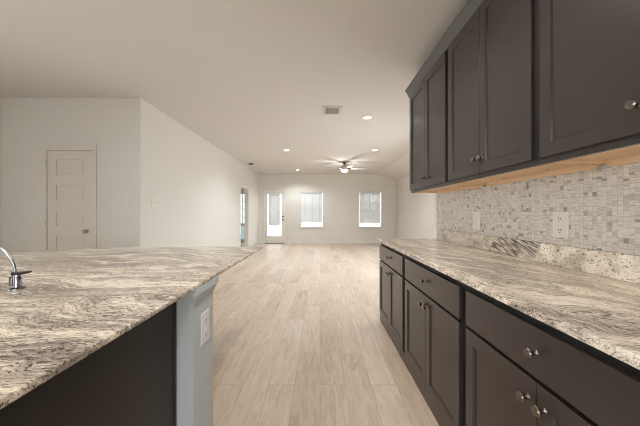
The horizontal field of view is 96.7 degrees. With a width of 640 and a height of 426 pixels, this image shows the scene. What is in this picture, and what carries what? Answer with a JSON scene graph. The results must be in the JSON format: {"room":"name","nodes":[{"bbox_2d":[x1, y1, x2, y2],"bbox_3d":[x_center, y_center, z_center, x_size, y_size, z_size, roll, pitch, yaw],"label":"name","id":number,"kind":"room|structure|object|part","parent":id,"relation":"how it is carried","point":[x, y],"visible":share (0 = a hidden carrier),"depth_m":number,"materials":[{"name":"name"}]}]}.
{"room":"kitchen","nodes":[
{"label":"kitchen","id":0,"kind":"room"},
{"bbox_2d":[0,97,1,251],"bbox_3d":[-4.310,-0.170,0.660,0.120,2.740,6.520,0,0,0],"label":"wall","id":1,"kind":"structure","parent":0,"point":[0,97],"depth_m":3.78,"materials":[{"name":"paint"}]},
{"bbox_2d":[2,98,130,251],"bbox_3d":[-3.385,-0.170,3.860,1.730,2.740,0.120,0,0,0],"label":"wall","id":2,"kind":"structure","parent":0,"point":[28,124],"depth_m":3.80,"materials":[{"name":"paint"}]},
{"bbox_2d":[40,145,96,249],"bbox_3d":[-3.340,0.149,3.790,0.732,2.102,0.100,0,0,0],"label":"door","id":3,"kind":"structure","parent":2,"relation":"in","point":[69,178],"depth_m":3.80,"materials":[{"name":"paint"}]},
{"bbox_2d":[124,196,129,205],"bbox_3d":[-2.575,-0.160,3.795,0.085,0.130,0.010,0,0,0],"label":"wall switch","id":4,"kind":"object","parent":2,"relation":"attached to","point":[126,198],"visible":1,"depth_m":3.79,"materials":[{"name":"white plastic"}]},
{"bbox_2d":[131,98,258,246],"bbox_3d":[-2.460,-0.170,7.500,0.120,2.740,7.400,0,0,0],"label":"wall","id":5,"kind":"structure","parent":0,"point":[197,183],"depth_m":4.93,"materials":[{"name":"paint"}]},
{"bbox_2d":[151,196,160,206],"bbox_3d":[-2.395,-0.163,4.148,0.010,0.142,0.228,0,0,0],"label":"wall switch","id":6,"kind":"object","parent":5,"relation":"attached to","point":[155,201],"visible":1,"depth_m":4.13,"materials":[{"name":"white plastic"}]},
{"bbox_2d":[240,184,248,246],"bbox_3d":[-2.453,0.170,9.035,0.138,2.060,1.050,0,0,0],"label":"door frame","id":7,"kind":"structure","parent":5,"relation":"attached to","point":[246,189],"depth_m":9.48,"materials":[{"name":"paint"}]},
{"bbox_2d":[0,0,467,180],"bbox_3d":[-1.115,-1.421,4.300,8.570,0.438,14.100,0,0,0],"label":"ceiling","id":8,"kind":"structure","parent":0,"point":[253,79],"depth_m":2.95,"materials":[{"name":"paint"}]},
{"bbox_2d":[322,106,342,114],"bbox_3d":[0.180,-1.534,4.260,0.290,0.012,0.340,0,0,0],"label":"ceiling vent","id":9,"kind":"object","parent":8,"relation":"in","point":[326,110],"visible":1,"depth_m":4.25,"materials":[{"name":"metal"}]},
{"bbox_2d":[329,161,365,172],"bbox_3d":[0.776,-1.379,8.562,1.239,0.321,1.274,0,0,0],"label":"ceiling fan","id":10,"kind":"object","parent":8,"relation":"hanging from","point":[344,168],"visible":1,"depth_m":8.49,"materials":[{"name":"grey metal"}]},
{"bbox_2d":[362,115,372,119],"bbox_3d":[0.762,-1.535,4.580,0.184,0.010,0.184,0,0,0],"label":"recessed light","id":11,"kind":"object","parent":8,"relation":"in","point":[366,117],"visible":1,"depth_m":4.57,"materials":[{"name":"paint"}]},
{"bbox_2d":[213,243,438,425],"bbox_3d":[-1.115,1.250,4.300,8.570,0.100,14.100,0,0,0],"label":"floor","id":12,"kind":"structure","parent":0,"point":[300,338],"depth_m":2.58,"materials":[{"name":"brown wood"}]},
{"bbox_2d":[0,302,175,425],"bbox_3d":[-1.562,0.752,0.734,1.977,0.896,0.808,0,0,0],"label":"base cabinet","id":13,"kind":"object","parent":12,"relation":"on","point":[130,380],"visible":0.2,"depth_m":0.81,"materials":[{"name":"black wood"}]},
{"bbox_2d":[0,246,262,408],"bbox_3d":[-1.555,0.295,1.375,2.130,0.018,2.150,0,0,0],"label":"countertop","id":14,"kind":"structure","parent":13,"relation":"on","point":[74,303],"depth_m":0.96,"materials":[{"name":"stone"}]},
{"bbox_2d":[0,245,31,289],"bbox_3d":[-1.217,0.176,1.051,0.261,0.221,0.048,0,0,-18],"label":"faucet","id":15,"kind":"object","parent":14,"relation":"on","point":[15,280],"visible":1,"depth_m":1.07,"materials":[{"name":"silver metal"}]},
{"bbox_3d":[-1.245,0.153,1.046,0.206,0.176,0.020,0,0,-20],"label":"spout","id":16,"kind":"part","parent":15,"relation":"part of","materials":[{"name":"silver metal"}]},
{"bbox_3d":[-1.124,0.227,1.075,0.074,0.021,0.016,0,0,0],"label":"lever","id":17,"kind":"part","parent":15,"relation":"part of","materials":[{"name":"silver metal"}]},
{"bbox_2d":[176,276,218,425],"bbox_3d":[-1.519,0.752,1.246,2.062,0.896,0.252,0,0,0],"label":"wall","id":18,"kind":"structure","parent":12,"relation":"on","point":[194,361],"depth_m":1.15,"materials":[{"name":"paint"}]},
{"bbox_3d":[-0.529,0.334,1.246,0.082,0.061,0.252,0,0,0],"label":"cap molding","id":19,"kind":"part","parent":18,"relation":"part of","materials":[{"name":"paint"}]},
{"bbox_2d":[201,308,208,345],"bbox_3d":[-0.504,0.500,1.250,0.008,0.135,0.085,0,0,0],"label":"wall outlet","id":20,"kind":"object","parent":18,"relation":"attached to","point":[205,315],"visible":1,"depth_m":1.24,"materials":[{"name":"white plastic"}]},
{"bbox_2d":[204,315,207,324],"bbox_3d":[-0.501,0.470,1.250,0.002,0.038,0.038,0,0,0],"label":"receptacle","id":21,"kind":"object","parent":20,"relation":"attached to","point":[205,316],"depth_m":1.25,"materials":[{"name":"white plastic"}]},
{"bbox_2d":[379,243,405,361],"bbox_3d":[0.962,0.758,2.735,0.656,0.884,0.928,0,0,0],"label":"base cabinet","id":22,"kind":"object","parent":12,"relation":"on","point":[392,278],"visible":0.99,"depth_m":2.62,"materials":[{"name":"paint"}]},
{"bbox_3d":[0.677,0.819,2.973,0.020,0.587,0.446,0,0,0],"label":"door","id":23,"kind":"part","parent":22,"relation":"part of","materials":[{"name":"paint"}]},
{"bbox_3d":[0.677,0.432,2.748,0.020,0.156,0.895,0,0,0],"label":"drawer","id":24,"kind":"part","parent":22,"relation":"part of","materials":[{"name":"paint"}]},
{"bbox_3d":[0.677,0.819,2.524,0.020,0.587,0.446,0,0,0],"label":"door","id":25,"kind":"part","parent":22,"relation":"part of","materials":[{"name":"paint"}]},
{"bbox_2d":[404,255,465,425],"bbox_3d":[0.962,0.758,1.802,0.656,0.884,0.933,0,0,0],"label":"base cabinet","id":26,"kind":"object","parent":12,"relation":"on","point":[435,302],"visible":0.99,"depth_m":1.63,"materials":[{"name":"paint"}]},
{"bbox_3d":[0.677,0.819,2.022,0.020,0.587,0.435,0,0,0],"label":"door","id":27,"kind":"part","parent":26,"relation":"part of","materials":[{"name":"paint"}]},
{"bbox_3d":[0.677,0.432,1.802,0.020,0.156,0.873,0,0,0],"label":"drawer","id":28,"kind":"part","parent":26,"relation":"part of","materials":[{"name":"paint"}]},
{"bbox_3d":[0.677,0.819,1.583,0.020,0.587,0.435,0,0,0],"label":"door","id":29,"kind":"part","parent":26,"relation":"part of","materials":[{"name":"paint"}]},
{"bbox_2d":[466,285,639,425],"bbox_3d":[0.962,0.758,0.877,0.656,0.884,0.913,0,0,0],"label":"base cabinet","id":30,"kind":"object","parent":12,"relation":"on","point":[522,370],"visible":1,"depth_m":0.88,"materials":[{"name":"paint"}]},
{"bbox_3d":[0.677,0.819,1.091,0.020,0.587,0.425,0,0,0],"label":"door","id":31,"kind":"part","parent":30,"relation":"part of","materials":[{"name":"paint"}]},
{"bbox_2d":[377,238,639,369],"bbox_3d":[0.968,0.300,1.782,0.659,0.029,2.845,0,0,0],"label":"countertop","id":32,"kind":"structure","parent":30,"relation":"on","point":[601,312],"depth_m":1.05,"materials":[{"name":"stone"}]},
{"bbox_2d":[437,229,639,283],"bbox_3d":[1.286,0.229,1.730,0.023,0.114,2.740,0,0,0],"label":"granite upstand","id":33,"kind":"object","parent":32,"relation":"on","point":[619,266],"visible":0.9,"depth_m":1.50,"materials":[{"name":"beige stone"}]},
{"bbox_3d":[0.650,0.588,0.911,0.033,0.033,0.033,0,0,0],"label":"knob","id":34,"kind":"part","parent":30,"relation":"part of","materials":[{"name":"silver metal"}]},
{"bbox_3d":[0.650,0.432,0.877,0.033,0.033,0.033,0,0,0],"label":"knob","id":35,"kind":"part","parent":30,"relation":"part of","materials":[{"name":"silver metal"}]},
{"bbox_3d":[0.650,0.588,0.844,0.033,0.033,0.033,0,0,0],"label":"knob","id":36,"kind":"part","parent":30,"relation":"part of","materials":[{"name":"silver metal"}]},
{"bbox_3d":[0.677,0.819,0.663,0.020,0.587,0.425,0,0,0],"label":"door","id":37,"kind":"part","parent":30,"relation":"part of","materials":[{"name":"paint"}]},
{"bbox_2d":[259,174,396,242],"bbox_3d":[0.325,-0.170,11.270,5.690,2.740,0.140,0,0,0],"label":"wall","id":38,"kind":"structure","parent":0,"point":[340,191],"depth_m":11.20,"materials":[{"name":"paint"}]},
{"bbox_2d":[264,190,285,243],"bbox_3d":[-1.775,0.155,11.240,0.870,2.090,0.160,0,0,0],"label":"door","id":39,"kind":"structure","parent":38,"relation":"in","point":[281,239],"depth_m":11.22,"materials":[{"name":"paint"}]},
{"bbox_2d":[268,194,279,224],"bbox_3d":[-1.798,-0.105,11.178,0.455,1.250,0.060,0,0,0],"label":"window blind","id":40,"kind":"object","parent":39,"relation":"attached to","point":[274,199],"visible":1,"depth_m":11.18,"materials":[{"name":"white fabric"}]},
{"bbox_2d":[301,192,323,227],"bbox_3d":[-0.310,-0.117,11.245,0.980,1.427,0.150,0,0,0],"label":"window","id":41,"kind":"structure","parent":38,"relation":"in","point":[323,192],"depth_m":11.28,"materials":[{"name":"paint"}]},
{"bbox_2d":[301,192,322,223],"bbox_3d":[-0.312,-0.200,11.225,0.835,1.250,0.060,0,0,0],"label":"window blind","id":42,"kind":"object","parent":41,"relation":"attached to","point":[312,202],"visible":1,"depth_m":11.23,"materials":[{"name":"white fabric"}]},
{"bbox_2d":[259,241,380,243],"bbox_3d":[0.310,1.150,11.193,5.420,0.100,0.014,0,0,0],"label":"baseboard","id":43,"kind":"structure","parent":38,"relation":"attached to","point":[260,242],"depth_m":11.19,"materials":[{"name":"paint"}]},
{"bbox_2d":[358,192,382,228],"bbox_3d":[1.978,-0.117,11.245,0.985,1.457,0.150,0,0,0],"label":"window","id":44,"kind":"structure","parent":38,"relation":"in","point":[380,227],"depth_m":11.28,"materials":[{"name":"paint"}]},
{"bbox_2d":[359,192,379,223],"bbox_3d":[1.965,-0.203,11.225,0.830,1.275,0.060,0,0,0],"label":"window blind","id":45,"kind":"object","parent":44,"relation":"attached to","point":[369,202],"visible":1,"depth_m":11.23,"materials":[{"name":"white fabric"}]},
{"bbox_2d":[397,176,435,237],"bbox_3d":[3.080,-0.170,7.140,0.120,2.740,8.120,0,0,0],"label":"wall","id":46,"kind":"structure","parent":0,"point":[415,211],"depth_m":9.19,"materials":[{"name":"paint"}]},
{"bbox_2d":[436,164,606,193],"bbox_3d":[2.160,-0.170,0.300,1.720,2.740,5.800,0,0,0],"label":"wall","id":47,"kind":"structure","parent":0,"point":[603,165],"depth_m":1.31,"materials":[{"name":"paint"}]},
{"bbox_2d":[434,194,436,238],"bbox_3d":[1.290,0.038,3.155,0.020,0.496,0.070,0,0,0],"label":"trim","id":48,"kind":"structure","parent":47,"relation":"attached to","point":[435,195],"depth_m":3.15,"materials":[{"name":"paint"}]},
{"bbox_2d":[410,49,486,193],"bbox_3d":[1.124,-0.746,2.670,0.348,1.082,0.919,0,0,0],"label":"upper cabinet","id":49,"kind":"object","parent":47,"relation":"attached to","point":[429,100],"visible":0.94,"depth_m":2.55,"materials":[{"name":"paint"}]},
{"bbox_3d":[0.993,-0.760,2.902,0.020,1.029,0.443,0,0,0],"label":"door","id":50,"kind":"part","parent":49,"relation":"part of","materials":[{"name":"paint"}]},
{"bbox_3d":[0.993,-0.760,2.457,0.020,1.029,0.443,0,0,0],"label":"door","id":51,"kind":"part","parent":49,"relation":"part of","materials":[{"name":"paint"}]},
{"bbox_2d":[405,0,483,97],"bbox_3d":[1.125,-1.330,1.785,0.345,0.084,2.790,0,0,0],"label":"crown molding","id":52,"kind":"structure","parent":49,"relation":"on","point":[471,6],"depth_m":2.19,"materials":[{"name":"paint"}]},
{"bbox_2d":[448,0,602,185],"bbox_3d":[1.124,-0.746,1.755,0.348,1.082,0.909,0,0,0],"label":"upper cabinet","id":53,"kind":"object","parent":47,"relation":"attached to","point":[493,61],"visible":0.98,"depth_m":1.62,"materials":[{"name":"paint"}]},
{"bbox_3d":[0.993,-0.760,1.971,0.020,1.029,0.428,0,0,0],"label":"door","id":54,"kind":"part","parent":53,"relation":"part of","materials":[{"name":"paint"}]},
{"bbox_3d":[0.993,-0.760,1.539,0.020,1.029,0.428,0,0,0],"label":"door","id":55,"kind":"part","parent":53,"relation":"part of","materials":[{"name":"paint"}]},
{"bbox_2d":[437,162,639,255],"bbox_3d":[1.294,-0.017,1.740,0.011,0.376,2.760,0,0,0],"label":"backsplash","id":56,"kind":"structure","parent":47,"relation":"attached to","point":[602,205],"depth_m":1.50,"materials":[{"name":"tile"}]},
{"bbox_2d":[473,212,479,229],"bbox_3d":[1.283,0.063,2.335,0.010,0.140,0.105,0,0,0],"label":"wall switch","id":57,"kind":"object","parent":56,"relation":"attached to","point":[476,215],"visible":1,"depth_m":2.32,"materials":[{"name":"white plastic"}]},
{"bbox_2d":[553,212,568,237],"bbox_3d":[1.284,0.063,1.520,0.008,0.138,0.098,0,0,0],"label":"wall outlet","id":58,"kind":"object","parent":56,"relation":"attached to","point":[560,219],"visible":1,"depth_m":1.51,"materials":[{"name":"white plastic"}]},
{"bbox_2d":[557,216,562,222],"bbox_3d":[1.281,0.033,1.520,0.002,0.038,0.038,0,0,0],"label":"receptacle","id":59,"kind":"object","parent":58,"relation":"attached to","point":[559,218],"depth_m":1.52,"materials":[{"name":"white plastic"}]},
{"bbox_2d":[557,227,562,233],"bbox_3d":[1.281,0.093,1.520,0.002,0.038,0.038,0,0,0],"label":"receptacle","id":60,"kind":"object","parent":58,"relation":"attached to","point":[559,229],"depth_m":1.52,"materials":[{"name":"white plastic"}]},
{"bbox_2d":[539,0,639,166],"bbox_3d":[1.124,-0.746,0.845,0.348,1.082,0.909,0,0,0],"label":"upper cabinet","id":61,"kind":"object","parent":47,"relation":"attached to","point":[589,50],"visible":1,"depth_m":1.07,"materials":[{"name":"paint"}]},
{"bbox_3d":[0.967,-0.334,0.878,0.033,0.033,0.033,0,0,0],"label":"knob","id":62,"kind":"part","parent":61,"relation":"part of","materials":[{"name":"silver metal"}]},
{"bbox_3d":[-3.960,-0.170,9.320,2.880,2.740,4.040,0,0,0],"label":"wall","id":63,"kind":"structure","parent":0,"visible":0},
{"bbox_2d":[241,192,243,242],"bbox_3d":[-3.060,0.175,11.242,0.680,2.030,0.045,0,0,0],"label":"door","id":64,"kind":"structure","parent":63,"relation":"in","point":[242,193],"depth_m":11.23,"materials":[{"name":"paint"}]},
{"label":"outside","id":65,"kind":"structure","parent":0,"visible":0},
{"bbox_2d":[268,225,379,235],"bbox_3d":[-2.500,1.320,9.000,23.000,0.040,42.000,0,0,0],"label":"ground","id":66,"kind":"structure","parent":65,"point":[273,230],"depth_m":25.50,"materials":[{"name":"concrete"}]},
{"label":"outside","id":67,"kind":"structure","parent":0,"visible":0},
{"bbox_2d":[241,226,243,238],"bbox_3d":[-8.340,1.325,20.675,11.320,0.030,18.650,0,0,0],"label":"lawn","id":68,"kind":"structure","parent":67,"point":[242,227],"depth_m":19.11,"materials":[{"name":"teal"}]}
]}

